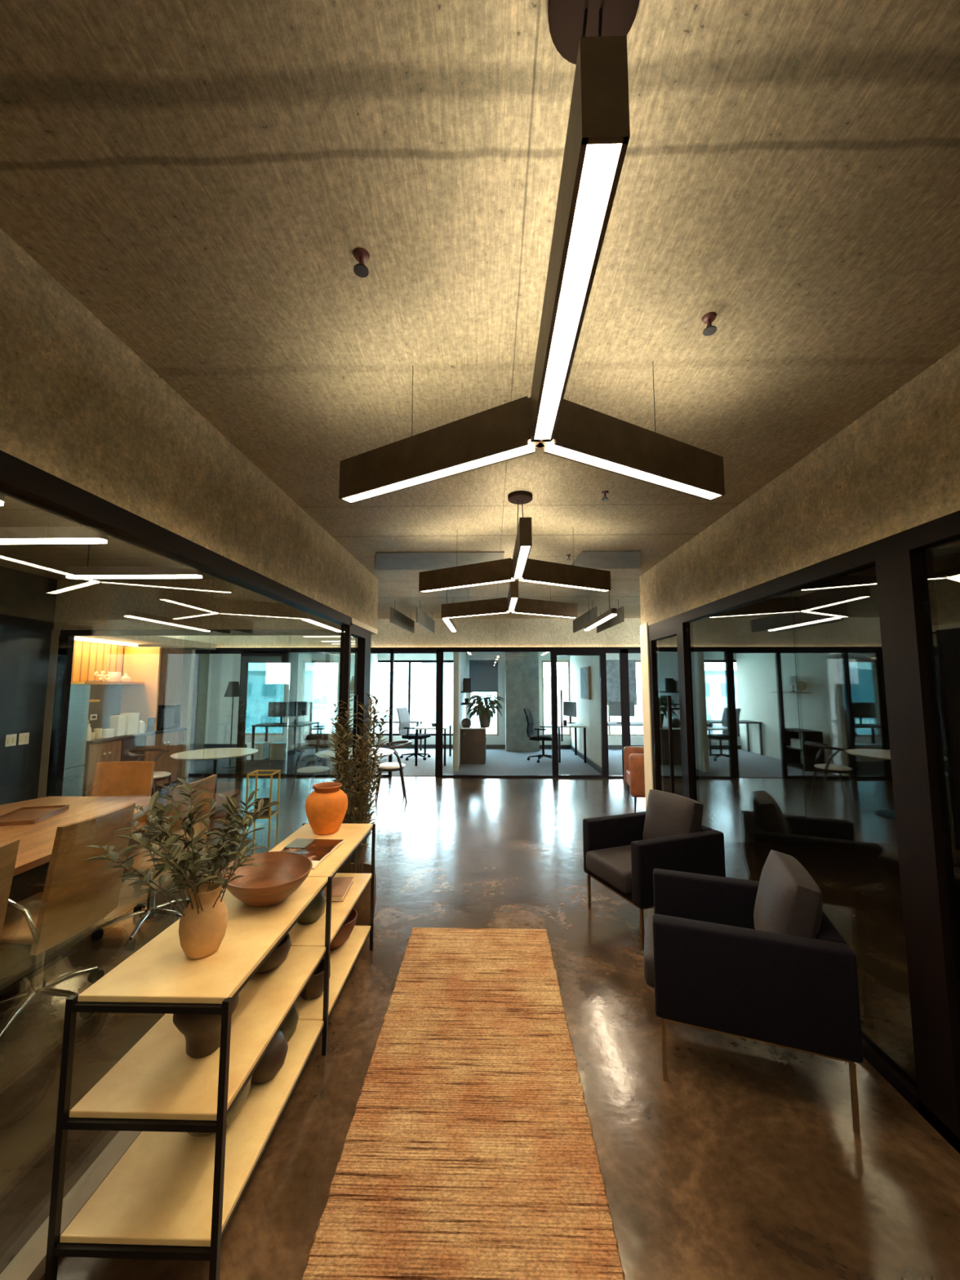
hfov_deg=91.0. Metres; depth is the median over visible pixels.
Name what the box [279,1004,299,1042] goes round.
jar
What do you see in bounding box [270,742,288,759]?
storage box
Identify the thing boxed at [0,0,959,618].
ceiling
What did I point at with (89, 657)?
wall
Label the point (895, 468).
wall
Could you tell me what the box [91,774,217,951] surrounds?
chair
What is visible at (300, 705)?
monitor
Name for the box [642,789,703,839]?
cushion
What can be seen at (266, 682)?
window
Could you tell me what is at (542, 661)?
window
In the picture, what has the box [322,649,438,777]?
window
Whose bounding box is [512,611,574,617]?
diffuser
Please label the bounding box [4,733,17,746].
light switch
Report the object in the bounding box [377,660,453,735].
window
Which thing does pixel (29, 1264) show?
trim
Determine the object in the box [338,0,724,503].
pendant light
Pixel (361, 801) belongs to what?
plant
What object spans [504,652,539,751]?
wall column
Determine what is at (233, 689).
floor lamp
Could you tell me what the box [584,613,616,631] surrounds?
diffuser
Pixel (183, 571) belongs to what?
linear light
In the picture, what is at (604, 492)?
sprinkler
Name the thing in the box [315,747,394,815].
round table
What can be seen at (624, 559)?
ceiling panel
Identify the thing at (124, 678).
vase
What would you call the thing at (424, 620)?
acoustic baffle
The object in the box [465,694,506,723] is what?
peace lily
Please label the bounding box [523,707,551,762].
office chair
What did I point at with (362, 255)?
sprinkler
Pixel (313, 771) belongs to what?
dining chair
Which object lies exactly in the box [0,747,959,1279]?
floor
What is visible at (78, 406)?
wall
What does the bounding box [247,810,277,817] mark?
shelf
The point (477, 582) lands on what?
diffuser
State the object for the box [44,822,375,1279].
console shelf
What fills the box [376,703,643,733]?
terrace railing
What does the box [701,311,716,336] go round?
sprinkler
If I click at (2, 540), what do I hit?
diffuser
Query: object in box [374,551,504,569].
ceiling panel
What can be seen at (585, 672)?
wall picture
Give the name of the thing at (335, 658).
wall
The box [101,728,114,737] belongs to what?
box
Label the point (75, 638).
recessed light
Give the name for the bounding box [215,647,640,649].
trim
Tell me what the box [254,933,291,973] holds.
bowl
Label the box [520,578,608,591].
diffuser
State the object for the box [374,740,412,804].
dining chair
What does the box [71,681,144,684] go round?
wall shelf
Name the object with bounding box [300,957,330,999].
bowl
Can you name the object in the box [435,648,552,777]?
window
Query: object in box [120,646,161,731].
wood panel
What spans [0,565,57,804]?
wall
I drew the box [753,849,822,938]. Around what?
cushion
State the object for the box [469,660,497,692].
roller blind
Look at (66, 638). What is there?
window frame
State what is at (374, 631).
trim
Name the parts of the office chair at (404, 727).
backrest, armrest, seat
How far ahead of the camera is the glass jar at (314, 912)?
2.27 m
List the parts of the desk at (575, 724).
leg, leg, leg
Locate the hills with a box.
[393,662,641,707]
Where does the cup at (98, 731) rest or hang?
on the countertop
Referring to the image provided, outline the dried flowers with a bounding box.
[94,671,110,681]
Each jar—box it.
[106,671,121,681]
[137,720,145,733]
[251,1030,288,1084]
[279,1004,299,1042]
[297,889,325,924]
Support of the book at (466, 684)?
on the wall shelf
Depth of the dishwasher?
6.47 m
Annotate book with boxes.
[323,876,353,902]
[462,680,470,691]
[463,678,471,691]
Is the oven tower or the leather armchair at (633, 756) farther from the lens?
the oven tower
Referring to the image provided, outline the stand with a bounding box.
[244,769,280,856]
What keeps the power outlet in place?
attached to the wall at (89, 657)
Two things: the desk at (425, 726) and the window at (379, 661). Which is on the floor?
the desk at (425, 726)
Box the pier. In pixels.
[176,649,195,777]
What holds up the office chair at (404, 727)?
on the floor
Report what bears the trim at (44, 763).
attached to the wall at (27, 600)
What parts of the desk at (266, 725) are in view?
leg, leg, leg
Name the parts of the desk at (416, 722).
leg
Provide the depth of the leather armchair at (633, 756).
6.01 m
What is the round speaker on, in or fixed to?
on the base cabinet at (473, 738)
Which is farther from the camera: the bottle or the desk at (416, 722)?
the desk at (416, 722)
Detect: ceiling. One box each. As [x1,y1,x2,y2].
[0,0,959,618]
[74,635,216,649]
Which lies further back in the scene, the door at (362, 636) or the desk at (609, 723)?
the desk at (609, 723)
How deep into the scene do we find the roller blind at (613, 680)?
11.73 m
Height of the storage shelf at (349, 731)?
0.725 m
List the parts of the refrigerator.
freezer drawer, handle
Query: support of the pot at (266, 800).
on the stand
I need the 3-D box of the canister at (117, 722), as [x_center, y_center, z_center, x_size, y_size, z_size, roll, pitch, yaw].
[-4.905,1.161,6.382,0.124,0.272,0.134,0,-5,1]
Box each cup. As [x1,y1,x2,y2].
[90,732,95,739]
[93,728,102,738]
[464,697,468,702]
[563,720,567,725]
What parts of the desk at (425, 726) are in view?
leg, leg, leg, leg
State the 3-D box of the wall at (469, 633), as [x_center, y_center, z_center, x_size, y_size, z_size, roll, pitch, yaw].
[0.688,-0.109,8.363,15.400,0.530,0.100,0,-5,1]
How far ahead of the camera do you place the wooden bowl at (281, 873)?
1.98 m
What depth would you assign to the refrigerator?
5.62 m
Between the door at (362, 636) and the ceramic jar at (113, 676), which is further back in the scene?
the ceramic jar at (113, 676)
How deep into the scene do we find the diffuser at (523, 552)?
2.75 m
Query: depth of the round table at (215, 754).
5.84 m
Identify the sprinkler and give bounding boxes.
[353,247,369,277]
[601,490,608,501]
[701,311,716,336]
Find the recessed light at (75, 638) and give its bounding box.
[74,637,137,646]
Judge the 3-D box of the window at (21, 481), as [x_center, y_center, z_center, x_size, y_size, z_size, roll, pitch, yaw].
[-1.261,0.579,1.009,0.090,2.145,6.260,0,-5,1]
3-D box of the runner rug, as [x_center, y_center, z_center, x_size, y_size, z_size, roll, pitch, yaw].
[-0.032,1.772,1.840,0.883,0.011,2.490,0,-5,1]
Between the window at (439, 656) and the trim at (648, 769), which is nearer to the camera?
the trim at (648, 769)
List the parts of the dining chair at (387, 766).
leg, seat, leg, backrest, leg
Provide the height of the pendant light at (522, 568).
0.440 m
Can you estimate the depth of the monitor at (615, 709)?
10.46 m
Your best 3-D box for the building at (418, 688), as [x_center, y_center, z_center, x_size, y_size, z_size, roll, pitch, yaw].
[-1.756,8.746,54.477,12.400,7.900,10.400,0,-5,1]
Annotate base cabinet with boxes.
[82,739,121,796]
[143,729,183,793]
[460,724,486,764]
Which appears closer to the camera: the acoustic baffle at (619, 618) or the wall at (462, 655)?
the acoustic baffle at (619, 618)
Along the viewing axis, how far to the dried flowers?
6.50 m
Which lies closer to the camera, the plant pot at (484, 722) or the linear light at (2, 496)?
the linear light at (2, 496)
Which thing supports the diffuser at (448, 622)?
attached to the linear light at (449, 622)
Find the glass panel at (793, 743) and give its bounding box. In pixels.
[657,575,897,843]
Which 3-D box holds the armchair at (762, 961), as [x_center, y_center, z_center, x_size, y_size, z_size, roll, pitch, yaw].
[1.129,1.393,2.112,0.745,0.818,0.620,-2,-6,20]
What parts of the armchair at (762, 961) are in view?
leg, armrest, rail, armrest, backrest, leg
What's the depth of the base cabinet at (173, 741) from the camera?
7.15 m
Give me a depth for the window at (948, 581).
4.70 m
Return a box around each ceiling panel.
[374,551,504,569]
[571,550,640,568]
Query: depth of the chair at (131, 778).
3.91 m
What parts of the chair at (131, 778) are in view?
backrest, leg, seat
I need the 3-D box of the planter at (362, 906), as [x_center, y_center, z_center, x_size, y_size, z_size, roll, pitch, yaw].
[-0.855,1.730,3.173,0.310,0.345,0.310,0,-5,1]
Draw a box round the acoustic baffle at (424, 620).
[416,600,434,633]
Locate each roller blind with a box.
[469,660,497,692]
[606,659,637,705]
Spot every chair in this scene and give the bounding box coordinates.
[0,802,135,1055]
[0,839,20,942]
[91,760,155,889]
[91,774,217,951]
[124,747,172,816]
[288,742,331,808]
[301,709,323,767]
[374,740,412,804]
[396,706,431,760]
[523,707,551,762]
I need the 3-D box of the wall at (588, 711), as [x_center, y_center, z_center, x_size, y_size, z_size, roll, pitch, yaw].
[2.249,1.327,10.032,0.060,2.420,3.480,0,-5,1]
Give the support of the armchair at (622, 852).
on the floor
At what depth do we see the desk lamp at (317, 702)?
9.94 m
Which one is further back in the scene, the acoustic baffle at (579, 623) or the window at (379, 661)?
the window at (379, 661)
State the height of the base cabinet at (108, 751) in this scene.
0.870 m
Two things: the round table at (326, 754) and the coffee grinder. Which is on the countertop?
the coffee grinder
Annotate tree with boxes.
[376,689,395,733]
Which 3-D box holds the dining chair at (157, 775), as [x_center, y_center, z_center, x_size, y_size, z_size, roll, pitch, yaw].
[-4.131,1.752,5.854,0.500,0.801,0.523,0,-5,-4]
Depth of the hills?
116.09 m
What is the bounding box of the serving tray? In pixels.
[0,804,69,826]
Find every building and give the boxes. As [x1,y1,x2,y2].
[377,671,404,733]
[403,680,497,733]
[410,689,453,733]
[543,684,643,733]
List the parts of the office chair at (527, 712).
backrest, armrest, seat, armrest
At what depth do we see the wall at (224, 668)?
11.91 m
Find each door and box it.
[336,622,371,863]
[550,648,608,777]
[648,623,685,796]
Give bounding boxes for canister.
[109,715,126,736]
[120,712,139,734]
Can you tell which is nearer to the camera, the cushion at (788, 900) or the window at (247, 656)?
the cushion at (788, 900)
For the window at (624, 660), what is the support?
in the wall at (469, 633)
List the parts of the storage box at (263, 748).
lid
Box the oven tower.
[156,646,183,730]
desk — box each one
[250,722,317,760]
[369,720,422,752]
[414,722,452,765]
[557,721,586,763]
[607,721,643,725]
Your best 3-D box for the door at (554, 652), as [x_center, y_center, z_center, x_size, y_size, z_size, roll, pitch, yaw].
[1.727,1.256,8.192,0.960,2.220,0.140,0,-5,1]
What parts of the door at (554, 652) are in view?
handle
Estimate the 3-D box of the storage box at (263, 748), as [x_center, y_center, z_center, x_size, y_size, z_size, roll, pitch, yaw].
[-4.768,2.379,10.133,0.350,0.345,0.310,0,-5,1]
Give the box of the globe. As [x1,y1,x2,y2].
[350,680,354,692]
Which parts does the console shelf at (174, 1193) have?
leg, leg, leg, leg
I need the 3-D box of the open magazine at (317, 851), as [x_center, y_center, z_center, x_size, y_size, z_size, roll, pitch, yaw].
[-0.889,1.078,2.401,0.270,0.017,0.400,0,-5,4]
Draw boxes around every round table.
[170,747,257,818]
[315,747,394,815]
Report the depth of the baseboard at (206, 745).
11.70 m
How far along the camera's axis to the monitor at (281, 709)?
10.24 m
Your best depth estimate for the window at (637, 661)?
11.71 m
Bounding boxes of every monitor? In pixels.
[267,702,288,724]
[297,702,320,724]
[563,701,576,723]
[608,701,635,723]
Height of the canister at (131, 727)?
0.292 m
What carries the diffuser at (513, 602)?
attached to the pendant light at (514, 604)
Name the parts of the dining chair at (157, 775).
backrest, leg, leg, seat, leg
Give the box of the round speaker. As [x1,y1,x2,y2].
[461,718,471,727]
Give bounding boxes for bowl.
[186,1073,253,1136]
[219,851,312,906]
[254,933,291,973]
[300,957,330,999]
[329,908,357,950]
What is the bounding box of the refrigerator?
[62,684,90,796]
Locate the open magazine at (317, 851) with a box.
[280,838,345,869]
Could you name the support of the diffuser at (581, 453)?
attached to the pendant light at (591, 35)
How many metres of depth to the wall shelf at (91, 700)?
6.33 m
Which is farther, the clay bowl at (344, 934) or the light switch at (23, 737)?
the light switch at (23, 737)
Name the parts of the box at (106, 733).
lid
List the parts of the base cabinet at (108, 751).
door, door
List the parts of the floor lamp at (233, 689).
lamp shade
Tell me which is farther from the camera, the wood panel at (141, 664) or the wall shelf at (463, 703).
the wall shelf at (463, 703)
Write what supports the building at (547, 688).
on the ground
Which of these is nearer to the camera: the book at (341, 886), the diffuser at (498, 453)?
the diffuser at (498, 453)
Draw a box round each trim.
[0,1130,140,1279]
[37,630,60,798]
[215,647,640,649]
[351,617,377,634]
[640,622,663,811]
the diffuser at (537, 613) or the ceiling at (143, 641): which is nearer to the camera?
the diffuser at (537, 613)
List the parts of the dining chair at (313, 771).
leg, backrest, seat, leg, leg, leg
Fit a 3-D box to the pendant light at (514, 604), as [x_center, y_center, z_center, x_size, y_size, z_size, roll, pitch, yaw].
[0.301,-0.510,4.542,1.469,0.440,1.242,0,-5,1]
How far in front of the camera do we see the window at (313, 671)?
12.01 m
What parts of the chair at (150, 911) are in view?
leg, leg, seat, leg, armrest, leg, leg, armrest, backrest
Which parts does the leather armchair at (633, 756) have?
seat, armrest, leg, armrest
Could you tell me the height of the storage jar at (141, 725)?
0.180 m
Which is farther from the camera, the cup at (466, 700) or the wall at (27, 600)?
the cup at (466, 700)
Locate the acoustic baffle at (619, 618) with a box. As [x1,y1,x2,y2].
[596,599,624,632]
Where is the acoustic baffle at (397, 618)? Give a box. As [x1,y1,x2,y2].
[390,607,414,633]
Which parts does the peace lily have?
stem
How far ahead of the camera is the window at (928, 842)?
1.77 m
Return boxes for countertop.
[86,728,186,743]
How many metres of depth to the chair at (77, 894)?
2.26 m
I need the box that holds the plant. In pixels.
[324,693,393,873]
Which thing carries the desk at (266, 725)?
on the floor
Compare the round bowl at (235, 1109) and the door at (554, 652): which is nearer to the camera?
the round bowl at (235, 1109)
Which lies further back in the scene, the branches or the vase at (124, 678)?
the vase at (124, 678)
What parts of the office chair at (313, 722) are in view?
armrest, backrest, seat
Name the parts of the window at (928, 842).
pane, pane, pane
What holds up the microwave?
in the oven tower
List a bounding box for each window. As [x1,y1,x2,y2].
[0,449,351,626]
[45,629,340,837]
[188,649,327,776]
[244,662,286,735]
[300,660,325,735]
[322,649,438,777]
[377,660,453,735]
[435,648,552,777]
[453,652,458,774]
[468,660,498,736]
[541,660,571,736]
[605,648,640,777]
[607,660,643,736]
[648,510,959,1153]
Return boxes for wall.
[0,228,377,629]
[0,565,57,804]
[53,578,341,630]
[71,640,173,732]
[161,617,640,647]
[173,653,209,749]
[204,652,643,745]
[327,653,377,773]
[458,652,466,765]
[569,655,608,767]
[639,345,959,625]
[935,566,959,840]
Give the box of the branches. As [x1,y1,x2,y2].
[83,777,279,915]
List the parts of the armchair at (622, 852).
leg, seat, armrest, rail, leg, armrest, backrest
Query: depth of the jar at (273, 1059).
1.73 m
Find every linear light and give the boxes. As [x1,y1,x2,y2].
[0,493,5,506]
[0,524,108,544]
[66,543,203,578]
[443,589,456,631]
[584,591,617,631]
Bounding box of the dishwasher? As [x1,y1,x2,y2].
[120,735,145,761]
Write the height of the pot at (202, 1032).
0.185 m
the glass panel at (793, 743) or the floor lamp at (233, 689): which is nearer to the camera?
the glass panel at (793, 743)
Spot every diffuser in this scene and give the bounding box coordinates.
[0,537,106,544]
[66,574,202,578]
[343,444,533,502]
[421,578,514,591]
[443,618,455,631]
[444,611,508,618]
[508,598,516,611]
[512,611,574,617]
[514,546,529,577]
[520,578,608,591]
[534,143,622,439]
[546,443,719,498]
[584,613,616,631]
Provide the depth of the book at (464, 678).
10.01 m
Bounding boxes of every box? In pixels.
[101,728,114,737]
[246,742,270,759]
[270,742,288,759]
[297,742,319,759]
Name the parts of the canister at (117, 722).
lid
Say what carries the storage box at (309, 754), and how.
on the floor
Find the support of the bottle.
on the countertop
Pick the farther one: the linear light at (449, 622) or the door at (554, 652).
the door at (554, 652)
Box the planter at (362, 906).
[337,862,376,925]
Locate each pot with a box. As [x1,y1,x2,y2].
[173,993,239,1057]
[254,797,269,814]
[478,713,489,727]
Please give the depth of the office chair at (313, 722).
9.34 m
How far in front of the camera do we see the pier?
8.28 m
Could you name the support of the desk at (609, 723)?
on the floor
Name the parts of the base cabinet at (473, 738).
door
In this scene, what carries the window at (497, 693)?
in the wall at (224, 668)
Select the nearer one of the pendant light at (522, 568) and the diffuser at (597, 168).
the diffuser at (597, 168)
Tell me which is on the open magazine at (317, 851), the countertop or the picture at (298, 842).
the picture at (298, 842)
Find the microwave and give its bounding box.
[156,705,181,730]
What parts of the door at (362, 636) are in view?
handle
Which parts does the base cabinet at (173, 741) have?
door, door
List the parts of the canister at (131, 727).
lid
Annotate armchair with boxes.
[582,789,725,950]
[623,746,644,810]
[643,849,863,1133]
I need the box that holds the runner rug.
[301,927,624,1279]
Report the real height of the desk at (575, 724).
0.740 m
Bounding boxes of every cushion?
[586,844,631,893]
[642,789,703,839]
[643,913,654,988]
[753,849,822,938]
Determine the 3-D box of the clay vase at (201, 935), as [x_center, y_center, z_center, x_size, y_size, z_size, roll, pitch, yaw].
[-0.894,0.905,1.528,0.138,0.200,0.138,0,-5,1]
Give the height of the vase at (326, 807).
0.268 m
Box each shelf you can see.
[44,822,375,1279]
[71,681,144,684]
[88,699,99,702]
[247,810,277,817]
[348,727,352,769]
[460,702,472,705]
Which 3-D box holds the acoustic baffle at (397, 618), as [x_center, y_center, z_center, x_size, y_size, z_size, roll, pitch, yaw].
[-1.134,-0.340,6.989,0.020,0.334,1.402,0,-5,5]
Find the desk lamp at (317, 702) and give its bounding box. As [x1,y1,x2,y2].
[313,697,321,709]
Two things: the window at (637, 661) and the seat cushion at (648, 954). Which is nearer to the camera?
the seat cushion at (648, 954)
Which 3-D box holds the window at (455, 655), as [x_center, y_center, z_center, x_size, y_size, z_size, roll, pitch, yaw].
[-0.455,1.251,8.573,0.100,2.300,0.520,0,-5,1]
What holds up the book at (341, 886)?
on the console shelf at (174, 1193)
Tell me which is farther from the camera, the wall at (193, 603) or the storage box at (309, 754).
the storage box at (309, 754)
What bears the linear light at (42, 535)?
hanging from the ceiling at (206, 179)
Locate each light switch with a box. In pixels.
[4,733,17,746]
[17,732,29,745]
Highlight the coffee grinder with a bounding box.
[146,717,155,732]
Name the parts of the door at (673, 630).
handle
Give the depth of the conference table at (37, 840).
2.94 m
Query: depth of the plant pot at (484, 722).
9.54 m
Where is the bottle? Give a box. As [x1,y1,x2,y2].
[86,723,91,741]
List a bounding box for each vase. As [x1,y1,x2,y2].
[120,672,130,681]
[178,880,227,959]
[305,782,348,835]
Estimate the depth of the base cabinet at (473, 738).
9.45 m
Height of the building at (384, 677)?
8.800 m
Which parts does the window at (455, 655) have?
pane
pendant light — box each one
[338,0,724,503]
[418,490,610,592]
[440,579,577,618]
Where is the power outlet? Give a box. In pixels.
[89,714,97,719]
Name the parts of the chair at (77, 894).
leg, leg, seat, armrest, leg, leg, leg, backrest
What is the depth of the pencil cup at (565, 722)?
9.81 m
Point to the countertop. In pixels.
(126, 736)
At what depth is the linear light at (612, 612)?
5.33 m
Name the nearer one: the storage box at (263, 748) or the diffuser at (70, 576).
the diffuser at (70, 576)
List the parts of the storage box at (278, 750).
lid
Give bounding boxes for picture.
[284,838,315,848]
[580,666,591,699]
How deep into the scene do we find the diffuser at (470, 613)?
4.92 m
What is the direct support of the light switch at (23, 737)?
attached to the wall at (27, 600)
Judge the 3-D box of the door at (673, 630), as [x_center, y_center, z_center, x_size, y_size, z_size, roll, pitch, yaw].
[1.694,0.949,4.303,0.130,2.110,0.780,0,-5,1]
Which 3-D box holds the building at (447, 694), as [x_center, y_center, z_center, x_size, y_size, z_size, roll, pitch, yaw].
[-3.526,7.543,37.607,4.110,7.163,4.061,0,-5,1]
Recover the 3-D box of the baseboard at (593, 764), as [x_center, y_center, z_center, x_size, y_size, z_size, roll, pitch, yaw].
[2.202,2.482,9.925,0.035,0.100,3.480,0,-5,1]
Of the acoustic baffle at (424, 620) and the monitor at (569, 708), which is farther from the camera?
the monitor at (569, 708)
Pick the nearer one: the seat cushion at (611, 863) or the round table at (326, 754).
the seat cushion at (611, 863)
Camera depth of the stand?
4.14 m
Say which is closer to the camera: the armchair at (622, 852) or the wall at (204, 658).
the armchair at (622, 852)
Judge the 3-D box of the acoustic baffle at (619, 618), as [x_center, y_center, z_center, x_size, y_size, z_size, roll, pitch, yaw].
[1.891,-0.346,6.921,0.020,0.334,1.400,0,-5,0]
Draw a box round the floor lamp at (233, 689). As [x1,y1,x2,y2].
[222,681,239,768]
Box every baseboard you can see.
[204,743,644,749]
[569,745,601,774]
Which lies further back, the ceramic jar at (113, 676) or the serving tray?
the ceramic jar at (113, 676)
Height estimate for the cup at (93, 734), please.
0.090 m
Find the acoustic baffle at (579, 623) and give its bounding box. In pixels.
[573,599,597,632]
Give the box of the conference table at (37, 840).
[0,795,157,949]

